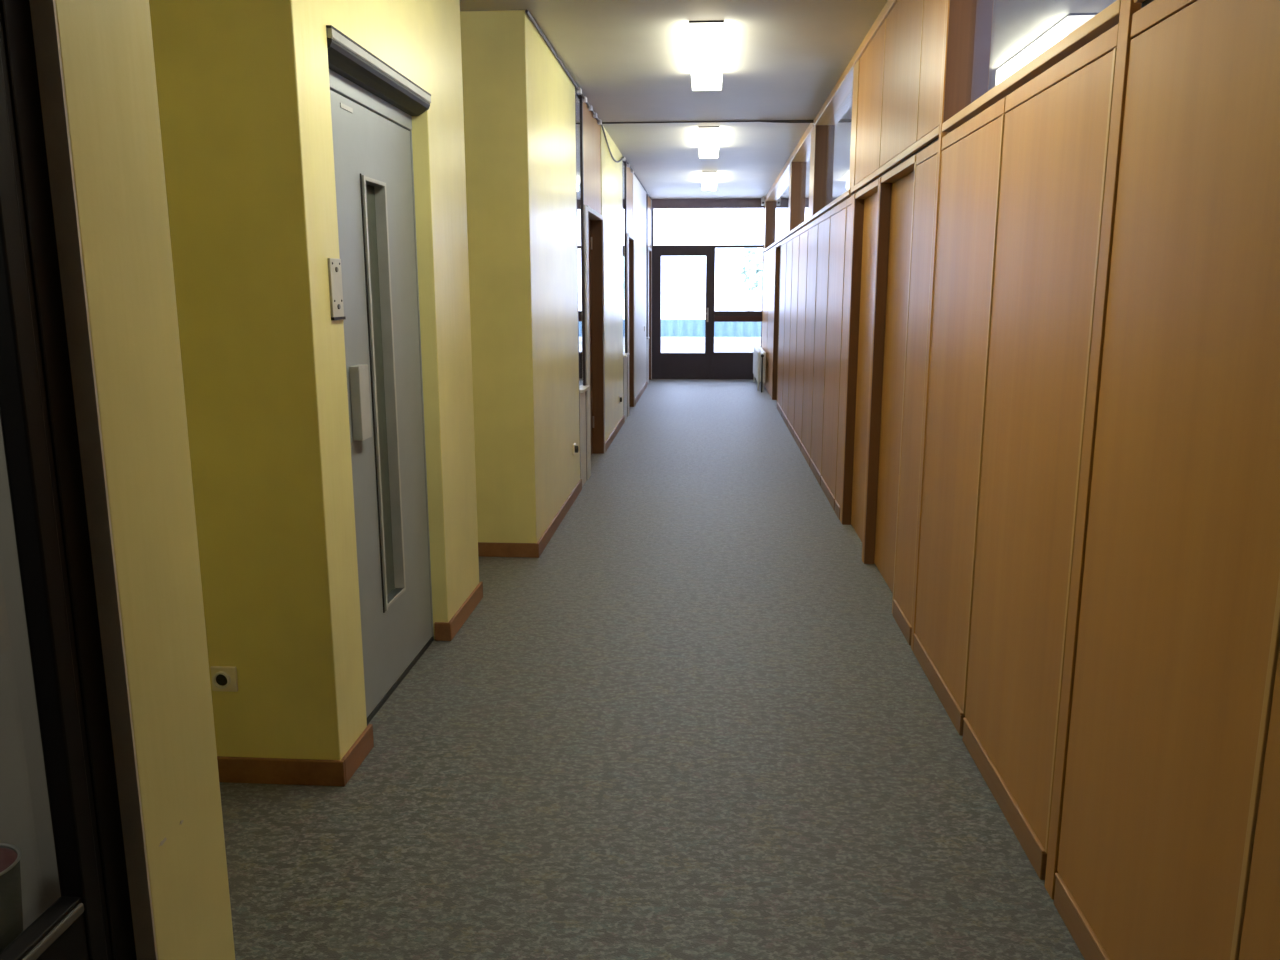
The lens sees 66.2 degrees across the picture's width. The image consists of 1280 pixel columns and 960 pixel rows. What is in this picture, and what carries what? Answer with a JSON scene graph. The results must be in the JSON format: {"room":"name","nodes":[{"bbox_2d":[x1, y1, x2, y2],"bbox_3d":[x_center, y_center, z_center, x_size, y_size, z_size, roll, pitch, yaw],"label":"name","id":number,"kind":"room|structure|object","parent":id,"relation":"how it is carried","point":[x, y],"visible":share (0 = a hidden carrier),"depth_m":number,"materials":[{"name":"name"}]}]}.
{"room":"office corridor","nodes":[
{"label":"office corridor","id":0,"kind":"room"},
{"bbox_2d":[0,419,60,930],"bbox_3d":[-1.976,-0.304,1.838,2.000,2.996,0.042,1,11,4],"label":"wall","id":1,"kind":"structure","parent":0,"point":[25,816],"depth_m":1.93,"materials":[{"name":"grey paint"}]},
{"bbox_2d":[55,0,234,959],"bbox_3d":[-1.377,-0.286,1.742,1.008,2.996,0.270,1,11,4],"label":"wall","id":2,"kind":"structure","parent":0,"point":[106,46],"depth_m":1.75,"materials":[{"name":"yellow paint"}]},
{"bbox_2d":[0,0,136,959],"bbox_3d":[-1.015,-0.051,0.541,0.044,2.996,2.138,1,11,4],"label":"door frame","id":3,"kind":"structure","parent":2,"relation":"in","point":[91,919],"depth_m":1.56,"materials":[{"name":"black metal"}]},
{"bbox_2d":[29,0,157,959],"bbox_3d":[-0.903,-0.254,1.576,0.038,2.996,0.005,1,11,4],"label":"trim","id":4,"kind":"structure","parent":2,"relation":"attached to","point":[43,12],"depth_m":1.62,"materials":[{"name":"dark brown wood"}]},
{"bbox_2d":[159,837,166,846],"bbox_3d":[-0.879,0.667,1.808,0.002,0.008,0.026,1,11,4],"label":"chip","id":5,"kind":"object","parent":2,"relation":"attached to","point":[165,838],"visible":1,"depth_m":1.81,"materials":[{"name":"paint"}]},
{"bbox_2d":[149,0,478,759],"bbox_3d":[-1.309,-0.689,3.809,0.852,2.996,1.920,1,11,4],"label":"wall","id":6,"kind":"structure","parent":0,"point":[243,86],"depth_m":2.96,"materials":[{"name":"yellow paint"}]},
{"bbox_2d":[210,666,237,691],"bbox_3d":[-1.304,0.625,3.074,0.082,0.082,0.022,1,11,4],"label":"wall socket","id":7,"kind":"object","parent":6,"relation":"attached to","point":[224,678],"visible":1,"depth_m":3.07,"materials":[{"name":"beige plastic"}]},
{"bbox_2d":[217,756,345,785],"bbox_3d":[-1.362,0.924,3.140,0.856,0.085,0.014,1,11,4],"label":"baseboard","id":8,"kind":"structure","parent":6,"relation":"attached to","point":[316,772],"depth_m":3.12,"materials":[{"name":"brown wood"}]},
{"bbox_2d":[327,258,345,319],"bbox_3d":[-0.931,-0.586,3.018,0.014,0.185,0.095,1,11,4],"label":"plate","id":9,"kind":"object","parent":6,"relation":"attached to","point":[334,265],"visible":1,"depth_m":3.00,"materials":[{"name":"metal"}]},
{"bbox_2d":[341,724,373,783],"bbox_3d":[-0.932,0.903,3.248,0.014,0.085,0.265,1,11,4],"label":"baseboard","id":10,"kind":"structure","parent":6,"relation":"attached to","point":[364,744],"depth_m":3.23,"materials":[{"name":"brown wood"}]},
{"bbox_2d":[326,25,433,724],"bbox_3d":[-0.949,-0.318,3.672,0.138,2.319,1.070,1,11,4],"label":"door","id":11,"kind":"structure","parent":6,"relation":"in","point":[373,105],"depth_m":3.70,"materials":[{"name":"grey paint"}]},
{"bbox_2d":[326,25,430,115],"bbox_3d":[-0.925,-1.415,3.456,0.088,0.084,1.070,1,11,4],"label":"hood","id":12,"kind":"object","parent":11,"relation":"attached to","point":[349,63],"depth_m":3.36,"materials":[{"name":"metal"}]},
{"bbox_2d":[434,622,451,640],"bbox_3d":[-0.881,0.678,4.396,0.074,0.085,0.014,1,11,4],"label":"baseboard","id":13,"kind":"structure","parent":6,"relation":"attached to","point":[443,632],"depth_m":4.39,"materials":[{"name":"brown wood"}]},
{"bbox_2d":[449,582,482,638],"bbox_3d":[-0.830,0.619,4.699,0.014,0.085,0.610,1,11,4],"label":"baseboard","id":14,"kind":"structure","parent":6,"relation":"attached to","point":[476,596],"depth_m":4.67,"materials":[{"name":"brown wood"}]},
{"bbox_2d":[460,10,579,542],"bbox_3d":[-1.091,-1.213,6.489,1.108,2.996,1.980,1,11,4],"label":"wall","id":15,"kind":"structure","parent":0,"point":[519,100],"depth_m":5.61,"materials":[{"name":"yellow paint"}]},
{"bbox_2d":[478,542,538,557],"bbox_3d":[-1.097,0.407,5.788,1.012,0.085,0.014,1,11,4],"label":"baseboard","id":16,"kind":"structure","parent":15,"relation":"attached to","point":[485,549],"depth_m":5.76,"materials":[{"name":"brown wood"}]},
{"bbox_2d":[537,479,581,556],"bbox_3d":[-0.530,0.222,6.730,0.014,0.085,1.980,1,11,4],"label":"baseboard","id":17,"kind":"structure","parent":15,"relation":"attached to","point":[547,535],"depth_m":6.51,"materials":[{"name":"brown wood"}]},
{"bbox_2d":[573,443,577,454],"bbox_3d":[-0.476,-0.229,7.302,0.033,0.080,0.080,1,11,4],"label":"wall socket","id":18,"kind":"object","parent":15,"relation":"attached to","point":[575,448],"visible":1,"depth_m":7.28,"materials":[{"name":"beige plastic"}]},
{"bbox_2d":[589,125,622,441],"bbox_3d":[-0.351,-1.952,10.215,0.158,3.016,2.200,1,11,4],"label":"wall","id":19,"kind":"structure","parent":0,"point":[611,171],"depth_m":10.06,"materials":[{"name":"yellow paint"}]},
{"bbox_2d":[525,10,651,199],"bbox_3d":[-0.201,-3.489,10.772,0.032,0.187,11.400,1,11,4],"label":"cable","id":20,"kind":"object","parent":19,"relation":"attached to","point":[579,90],"visible":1,"depth_m":7.29,"materials":[{"name":"grey plastic"}]},
{"bbox_2d":[575,87,604,486],"bbox_3d":[-0.468,-1.567,8.296,0.173,2.996,1.780,1,11,3],"label":"door","id":21,"kind":"structure","parent":19,"relation":"in","point":[590,233],"depth_m":8.15,"materials":[{"name":"white paint"}]},
{"bbox_2d":[605,415,624,451],"bbox_3d":[-0.263,-0.514,10.499,0.014,0.085,2.160,1,11,4],"label":"baseboard","id":22,"kind":"structure","parent":19,"relation":"attached to","point":[615,431],"depth_m":10.32,"materials":[{"name":"brown wood"}]},
{"bbox_2d":[602,120,813,123],"bbox_3d":[0.588,-3.174,8.676,1.896,0.030,0.025,1,11,4],"label":"trim","id":23,"kind":"structure","parent":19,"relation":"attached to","point":[754,120],"depth_m":8.68,"materials":[{"name":"metal"}]},
{"bbox_2d":[633,173,651,396],"bbox_3d":[-0.016,-2.865,14.889,0.165,3.016,4.190,1,11,4],"label":"wall","id":24,"kind":"structure","parent":0,"point":[639,194],"depth_m":14.02,"materials":[{"name":"white paint"}]},
{"bbox_2d":[622,159,634,418],"bbox_3d":[-0.198,-2.306,12.080,0.173,2.996,1.610,0,11,3],"label":"door","id":25,"kind":"structure","parent":24,"relation":"in","point":[627,176],"depth_m":11.95,"materials":[{"name":"white paint"}]},
{"bbox_2d":[635,382,646,404],"bbox_3d":[0.017,-1.286,14.445,0.014,0.085,2.580,1,11,4],"label":"baseboard","id":26,"kind":"structure","parent":24,"relation":"attached to","point":[644,387],"depth_m":14.21,"materials":[{"name":"brown wood"}]},
{"bbox_2d":[646,193,651,384],"bbox_3d":[0.085,-3.093,16.104,0.174,2.996,1.290,0,11,3],"label":"door","id":27,"kind":"structure","parent":24,"relation":"in","point":[648,200],"depth_m":15.96,"materials":[{"name":"white paint"}]},
{"bbox_2d":[219,379,1084,959],"bbox_3d":[1.108,0.226,7.442,7.600,0.200,19.840,1,11,4],"label":"floor","id":28,"kind":"structure","parent":0,"point":[697,724],"depth_m":3.18,"materials":[{"name":"carpet"}]},
{"bbox_2d":[753,346,765,391],"bbox_3d":[1.902,-1.790,15.674,0.120,0.600,1.800,1,11,4],"label":"radiator","id":29,"kind":"object","parent":28,"relation":"on","point":[759,355],"visible":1,"depth_m":14.97,"materials":[{"name":"white metal"}]},
{"bbox_2d":[862,177,880,562],"bbox_3d":[1.294,-0.573,5.455,0.024,2.131,0.050,1,11,4],"label":"post","id":30,"kind":"object","parent":28,"relation":"on","point":[879,177],"visible":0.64,"depth_m":5.44,"materials":[{"name":"brown wood"}]},
{"bbox_3d":[-1.964,1.154,1.539,1.700,0.250,1.100,1,11,4],"label":"platform","id":31,"kind":"object","parent":28,"relation":"on","visible":0},
{"bbox_2d":[0,843,22,952],"bbox_3d":[-1.232,0.837,1.844,0.146,0.254,0.146,1,11,4],"label":"bucket","id":32,"kind":"object","parent":31,"relation":"on","point":[11,914],"visible":0.92,"depth_m":1.83,"materials":[{"name":"metal"}]},
{"bbox_2d":[460,0,887,198],"bbox_3d":[1.105,-2.910,6.829,7.600,0.200,19.840,1,11,4],"label":"ceiling","id":33,"kind":"structure","parent":0,"point":[630,59],"depth_m":6.74,"materials":[{"name":"paint"}]},
{"bbox_2d":[688,20,724,90],"bbox_3d":[0.413,-2.604,6.080,0.202,0.113,1.360,1,11,4],"label":"ceiling light","id":34,"kind":"object","parent":33,"relation":"attached to","point":[706,39],"visible":1,"depth_m":5.69,"materials":[{"name":"plastic"}]},
{"bbox_2d":[689,42,723,89],"bbox_3d":[0.413,-2.598,6.082,0.200,0.098,1.336,1,11,4],"label":"diffuser","id":35,"kind":"object","parent":34,"relation":"attached to","point":[706,58],"depth_m":5.98,"materials":[{"name":"white plastic"}]},
{"bbox_2d":[698,126,719,157],"bbox_3d":[0.683,-3.341,9.747,0.202,0.113,1.360,1,11,4],"label":"ceiling light","id":36,"kind":"object","parent":33,"relation":"attached to","point":[708,136],"visible":1,"depth_m":9.24,"materials":[{"name":"plastic"}]},
{"bbox_2d":[698,139,718,157],"bbox_3d":[0.683,-3.334,9.749,0.200,0.098,1.336,1,11,4],"label":"diffuser","id":37,"kind":"object","parent":36,"relation":"attached to","point":[708,148],"depth_m":9.71,"materials":[{"name":"white plastic"}]},
{"bbox_2d":[701,171,716,190],"bbox_3d":[0.933,-4.016,13.203,0.202,0.113,1.360,1,11,4],"label":"ceiling light","id":38,"kind":"object","parent":33,"relation":"attached to","point":[709,178],"visible":1,"depth_m":12.59,"materials":[{"name":"plastic"}]},
{"bbox_2d":[702,180,716,189],"bbox_3d":[0.933,-4.010,13.204,0.200,0.098,1.336,1,11,4],"label":"diffuser","id":39,"kind":"object","parent":38,"relation":"attached to","point":[706,184],"depth_m":13.19,"materials":[{"name":"white plastic"}]},
{"bbox_2d":[761,197,764,205],"bbox_3d":[2.021,-4.573,16.107,0.064,0.136,0.070,1,11,4],"label":"ceiling sensor","id":40,"kind":"object","parent":33,"relation":"attached to","point":[762,198],"visible":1,"depth_m":16.08,"materials":[{"name":"grey plastic"}]},
{"bbox_2d":[759,120,814,124],"bbox_3d":[1.289,-3.123,8.574,0.491,0.049,0.041,2,11,9],"label":"cable","id":41,"kind":"object","parent":33,"relation":"attached to","point":[813,122],"visible":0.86,"depth_m":8.56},
{"bbox_2d":[852,137,938,194],"bbox_3d":[1.334,-2.026,5.071,0.088,0.863,2.550,1,11,4],"label":"wall","id":42,"kind":"structure","parent":0,"point":[936,139],"depth_m":4.67,"materials":[{"name":"brown wood"}]},
{"bbox_2d":[849,59,859,188],"bbox_3d":[1.415,-2.250,6.238,0.113,0.758,0.232,1,11,4],"label":"trim","id":43,"kind":"structure","parent":42,"relation":"attached to","point":[857,65],"depth_m":6.22,"materials":[{"name":"brown wood"}]},
{"bbox_2d":[814,0,897,126],"bbox_3d":[1.170,-2.003,2.861,0.112,0.060,11.730,1,11,4],"label":"trim","id":44,"kind":"structure","parent":42,"relation":"attached to","point":[844,84],"depth_m":6.72,"materials":[{"name":"brown wood"}]},
{"bbox_2d":[855,19,885,184],"bbox_3d":[1.324,-2.135,5.657,0.014,0.749,0.916,1,11,4],"label":"panel","id":45,"kind":"object","parent":42,"relation":"attached to","point":[871,69],"visible":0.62,"depth_m":5.60,"materials":[{"name":"brown wood"}]},
{"bbox_2d":[851,126,949,192],"bbox_3d":[1.325,-1.628,5.116,0.103,0.033,2.495,1,11,4],"label":"trim","id":46,"kind":"structure","parent":42,"relation":"attached to","point":[934,134],"depth_m":4.70,"materials":[{"name":"brown wood"}]},
{"bbox_2d":[880,0,923,166],"bbox_3d":[1.259,-1.954,4.732,0.014,0.749,0.966,1,11,4],"label":"panel","id":47,"kind":"object","parent":42,"relation":"attached to","point":[904,23],"visible":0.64,"depth_m":4.70,"materials":[{"name":"brown wood"}]},
{"bbox_2d":[917,0,945,140],"bbox_3d":[1.210,-1.819,4.039,0.014,0.749,0.441,1,11,4],"label":"panel","id":48,"kind":"object","parent":42,"relation":"attached to","point":[934,10],"visible":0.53,"depth_m":4.06,"materials":[{"name":"brown wood"}]},
{"bbox_2d":[971,0,1116,102],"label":"window","id":49,"kind":"structure","parent":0,"point":[1009,34],"depth_m":4.75,"materials":[{"name":"glass"}]},
{"bbox_2d":[765,123,813,201],"bbox_3d":[1.855,-3.904,12.527,0.112,0.075,7.960,1,11,4],"label":"trim","id":50,"kind":"structure","parent":49,"relation":"attached to","point":[804,143],"depth_m":10.93,"materials":[{"name":"brown wood"}]},
{"bbox_2d":[1141,0,1153,8],"bbox_3d":[0.947,-0.958,-0.392,0.088,0.863,4.930,1,11,4],"label":"wall","id":51,"kind":"structure","parent":0,"point":[1146,2],"depth_m":2.08,"materials":[{"name":"brown wood"}]},
{"bbox_3d":[1.495,-0.912,7.182,0.148,2.133,19.820,1,11,4],"label":"wall","id":52,"kind":"structure","parent":0,"visible":0},
{"bbox_2d":[762,250,768,386],"bbox_3d":[2.038,-2.634,15.996,0.015,2.125,1.611,1,11,4],"label":"panel","id":53,"kind":"object","parent":52,"relation":"attached to","point":[766,254],"visible":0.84,"depth_m":15.83,"materials":[{"name":"brown wood"}]},
{"bbox_2d":[764,201,770,248],"bbox_3d":[2.130,-4.221,16.325,0.113,0.758,0.363,1,11,4],"label":"trim","id":54,"kind":"structure","parent":52,"relation":"attached to","point":[770,201],"depth_m":16.32,"materials":[{"name":"brown wood"}]},
{"bbox_2d":[766,245,775,397],"bbox_3d":[1.929,-2.334,14.462,0.015,2.125,1.516,1,11,4],"label":"panel","id":55,"kind":"object","parent":52,"relation":"attached to","point":[772,252],"visible":0.94,"depth_m":14.40,"materials":[{"name":"brown wood"}]},
{"bbox_2d":[772,242,781,399],"bbox_3d":[1.898,-2.090,13.216,0.127,2.131,0.942,1,11,4],"label":"door","id":56,"kind":"structure","parent":52,"relation":"in","point":[778,246],"depth_m":13.64,"materials":[{"name":"brown wood"}]},
{"bbox_2d":[765,177,788,248],"bbox_3d":[1.950,-3.715,13.767,0.110,0.786,4.858,1,11,4],"label":"window","id":57,"kind":"structure","parent":52,"relation":"in","point":[776,227],"depth_m":14.43,"materials":[{"name":"clear glass"}]},
{"bbox_2d":[777,238,786,416],"bbox_3d":[1.769,-1.899,12.245,0.020,2.129,0.906,1,11,4],"label":"panel","id":58,"kind":"object","parent":52,"relation":"attached to","point":[784,242],"visible":0.81,"depth_m":12.21,"materials":[{"name":"brown wood"}]},
{"bbox_2d":[782,234,792,425],"bbox_3d":[1.708,-1.729,11.373,0.020,2.129,0.866,1,11,4],"label":"panel","id":59,"kind":"object","parent":52,"relation":"attached to","point":[790,238],"visible":0.94,"depth_m":11.34,"materials":[{"name":"brown wood"}]},
{"bbox_2d":[788,162,791,231],"bbox_3d":[1.770,-3.228,11.244,0.113,0.758,0.286,1,11,4],"label":"trim","id":60,"kind":"structure","parent":52,"relation":"attached to","point":[790,166],"depth_m":11.23,"materials":[{"name":"brown wood"}]},
{"bbox_2d":[787,230,799,436],"bbox_3d":[1.649,-1.567,10.546,0.020,2.129,0.816,1,11,4],"label":"panel","id":61,"kind":"object","parent":52,"relation":"attached to","point":[796,236],"visible":0.93,"depth_m":10.52,"materials":[{"name":"brown wood"}]},
{"bbox_2d":[790,147,809,230],"bbox_3d":[1.687,-2.989,10.051,0.110,0.786,2.148,1,11,4],"label":"window","id":62,"kind":"structure","parent":52,"relation":"in","point":[800,176],"depth_m":10.83,"materials":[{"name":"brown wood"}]},
{"bbox_2d":[793,225,808,450],"bbox_3d":[1.590,-1.404,9.709,0.020,2.129,0.886,1,11,4],"label":"panel","id":63,"kind":"object","parent":52,"relation":"attached to","point":[803,242],"visible":0.77,"depth_m":9.68,"materials":[{"name":"brown wood"}]},
{"bbox_2d":[764,189,851,251],"bbox_3d":[1.776,-2.875,11.497,0.103,0.033,10.380,1,11,4],"label":"trim","id":64,"kind":"structure","parent":52,"relation":"attached to","point":[847,194],"depth_m":8.39,"materials":[{"name":"brown wood"}]},
{"bbox_2d":[801,218,818,466],"bbox_3d":[1.529,-1.236,8.852,0.020,2.129,0.856,1,11,4],"label":"panel","id":65,"kind":"object","parent":52,"relation":"attached to","point":[813,226],"visible":0.82,"depth_m":8.82,"materials":[{"name":"brown wood"}]},
{"bbox_2d":[808,126,815,217],"bbox_3d":[1.597,-2.751,8.801,0.113,0.758,0.396,1,11,4],"label":"trim","id":66,"kind":"structure","parent":52,"relation":"attached to","point":[813,132],"depth_m":8.78,"materials":[{"name":"brown wood"}]},
{"bbox_2d":[810,210,830,484],"bbox_3d":[1.470,-1.074,8.020,0.020,2.129,0.836,1,11,4],"label":"panel","id":67,"kind":"object","parent":52,"relation":"attached to","point":[824,220],"visible":0.86,"depth_m":7.98,"materials":[{"name":"brown wood"}]},
{"bbox_2d":[813,87,852,214],"bbox_3d":[1.505,-2.487,7.481,0.110,0.786,2.298,1,11,4],"label":"window","id":68,"kind":"structure","parent":52,"relation":"in","point":[832,139],"depth_m":7.93,"materials":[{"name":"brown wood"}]},
{"bbox_2d":[820,199,846,509],"bbox_3d":[1.410,-0.908,7.173,0.020,2.129,0.886,1,11,4],"label":"panel","id":69,"kind":"object","parent":52,"relation":"attached to","point":[838,213],"visible":0.8,"depth_m":7.13,"materials":[{"name":"brown wood"}]},
{"bbox_2d":[834,196,851,519],"bbox_3d":[1.369,-0.796,6.598,0.020,2.129,0.281,1,11,4],"label":"panel","id":70,"kind":"object","parent":52,"relation":"attached to","point":[849,200],"visible":0.71,"depth_m":6.60,"materials":[{"name":"brown wood"}]},
{"bbox_2d":[840,194,854,523],"bbox_3d":[1.362,-0.759,6.407,0.024,2.131,0.095,1,11,4],"label":"post","id":71,"kind":"object","parent":52,"relation":"attached to","point":[853,195],"visible":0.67,"depth_m":6.39,"materials":[{"name":"brown wood"}]},
{"bbox_2d":[842,178,891,551],"bbox_3d":[1.363,-0.664,5.918,0.092,2.131,0.892,1,11,4],"label":"door","id":72,"kind":"structure","parent":52,"relation":"in","point":[866,199],"depth_m":6.19,"materials":[{"name":"brown wood"}]},
{"bbox_2d":[864,155,917,613],"bbox_3d":[1.297,-0.481,4.981,0.092,2.131,0.907,1,11,4],"label":"door","id":73,"kind":"structure","parent":52,"relation":"in","point":[899,201],"depth_m":5.20,"materials":[{"name":"brown wood"}]},
{"bbox_2d":[893,141,937,644],"bbox_3d":[1.208,-0.351,4.322,0.020,2.129,0.431,1,11,4],"label":"panel","id":74,"kind":"object","parent":52,"relation":"attached to","point":[926,160],"visible":0.79,"depth_m":4.31,"materials":[{"name":"brown wood"}]},
{"bbox_2d":[911,0,949,650],"bbox_3d":[1.197,-0.700,4.006,0.024,2.936,0.042,1,11,4],"label":"post","id":75,"kind":"object","parent":52,"relation":"attached to","point":[941,134],"visible":0.48,"depth_m":4.00,"materials":[{"name":"brown wood"}]},
{"bbox_2d":[943,0,976,122],"bbox_3d":[1.183,-1.599,2.938,0.110,0.786,1.716,1,11,4],"label":"window","id":76,"kind":"structure","parent":52,"relation":"in","point":[962,13],"depth_m":3.79,"materials":[{"name":"brown wood"}]},
{"bbox_2d":[913,97,1007,735],"bbox_3d":[1.160,-0.219,3.647,0.020,2.129,0.839,1,11,4],"label":"panel","id":77,"kind":"object","parent":52,"relation":"attached to","point":[971,155],"visible":0.8,"depth_m":3.56,"materials":[{"name":"brown wood"}]},
{"bbox_2d":[942,0,1120,131],"bbox_3d":[1.175,-1.217,3.011,0.103,0.033,1.705,1,11,4],"label":"trim","id":78,"kind":"structure","parent":52,"relation":"attached to","point":[1107,18],"depth_m":2.70,"materials":[{"name":"brown wood"}]},
{"bbox_2d":[962,23,1118,879],"bbox_3d":[1.101,-0.056,2.810,0.020,2.129,0.854,1,11,4],"label":"panel","id":79,"kind":"object","parent":52,"relation":"attached to","point":[1057,123],"visible":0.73,"depth_m":2.71,"materials":[{"name":"brown wood"}]},
{"bbox_2d":[1045,0,1141,899],"bbox_3d":[1.074,-0.363,2.280,0.024,2.936,0.058,1,11,4],"label":"trim strip","id":80,"kind":"object","parent":52,"relation":"attached to","point":[1128,8],"visible":0.72,"depth_m":2.32,"materials":[{"name":"brown wood"}]},
{"bbox_2d":[1054,0,1279,959],"bbox_3d":[1.039,0.116,1.932,0.020,2.129,0.799,1,11,4],"label":"panel","id":81,"kind":"object","parent":52,"relation":"attached to","point":[1178,642],"visible":1,"depth_m":1.87,"materials":[{"name":"brown wood"}]},
{"bbox_2d":[1239,646,1279,959],"bbox_3d":[0.981,0.276,1.113,0.020,2.129,0.866,1,11,4],"label":"panel","id":82,"kind":"object","parent":52,"relation":"attached to","point":[1260,940],"visible":1,"depth_m":1.57,"materials":[{"name":"brown wood"}]},
{"bbox_3d":[1.307,-1.917,18.755,16.000,0.270,3.160,1,11,4],"label":"floor","id":83,"kind":"structure","parent":0,"visible":0},
{"bbox_2d":[661,319,760,352],"bbox_3d":[1.395,-2.766,19.890,14.000,0.960,0.300,1,11,4],"label":"parapet","id":84,"kind":"object","parent":83,"relation":"on","point":[677,335],"visible":0.07,"depth_m":19.81,"materials":[{"name":"metal"}]},
{"bbox_3d":[2.173,-3.230,16.742,0.110,3.016,0.120,1,11,4],"label":"wall","id":85,"kind":"structure","parent":0,"visible":0},
{"bbox_2d":[652,198,764,378],"bbox_3d":[1.158,-3.230,16.747,1.915,3.016,0.150,1,11,4],"label":"door","id":86,"kind":"structure","parent":85,"relation":"in","point":[710,364],"depth_m":16.83,"materials":[{"name":"black metal"}]},
{"label":"outside","id":87,"kind":"structure","parent":0,"visible":0},
{"bbox_2d":[734,248,762,310],"bbox_3d":[5.244,-6.446,47.418,1.666,9.561,1.496,6,12,27],"label":"tree","id":88,"kind":"object","parent":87,"point":[748,273],"visible":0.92,"depth_m":46.37,"materials":[{"name":"green plant"}]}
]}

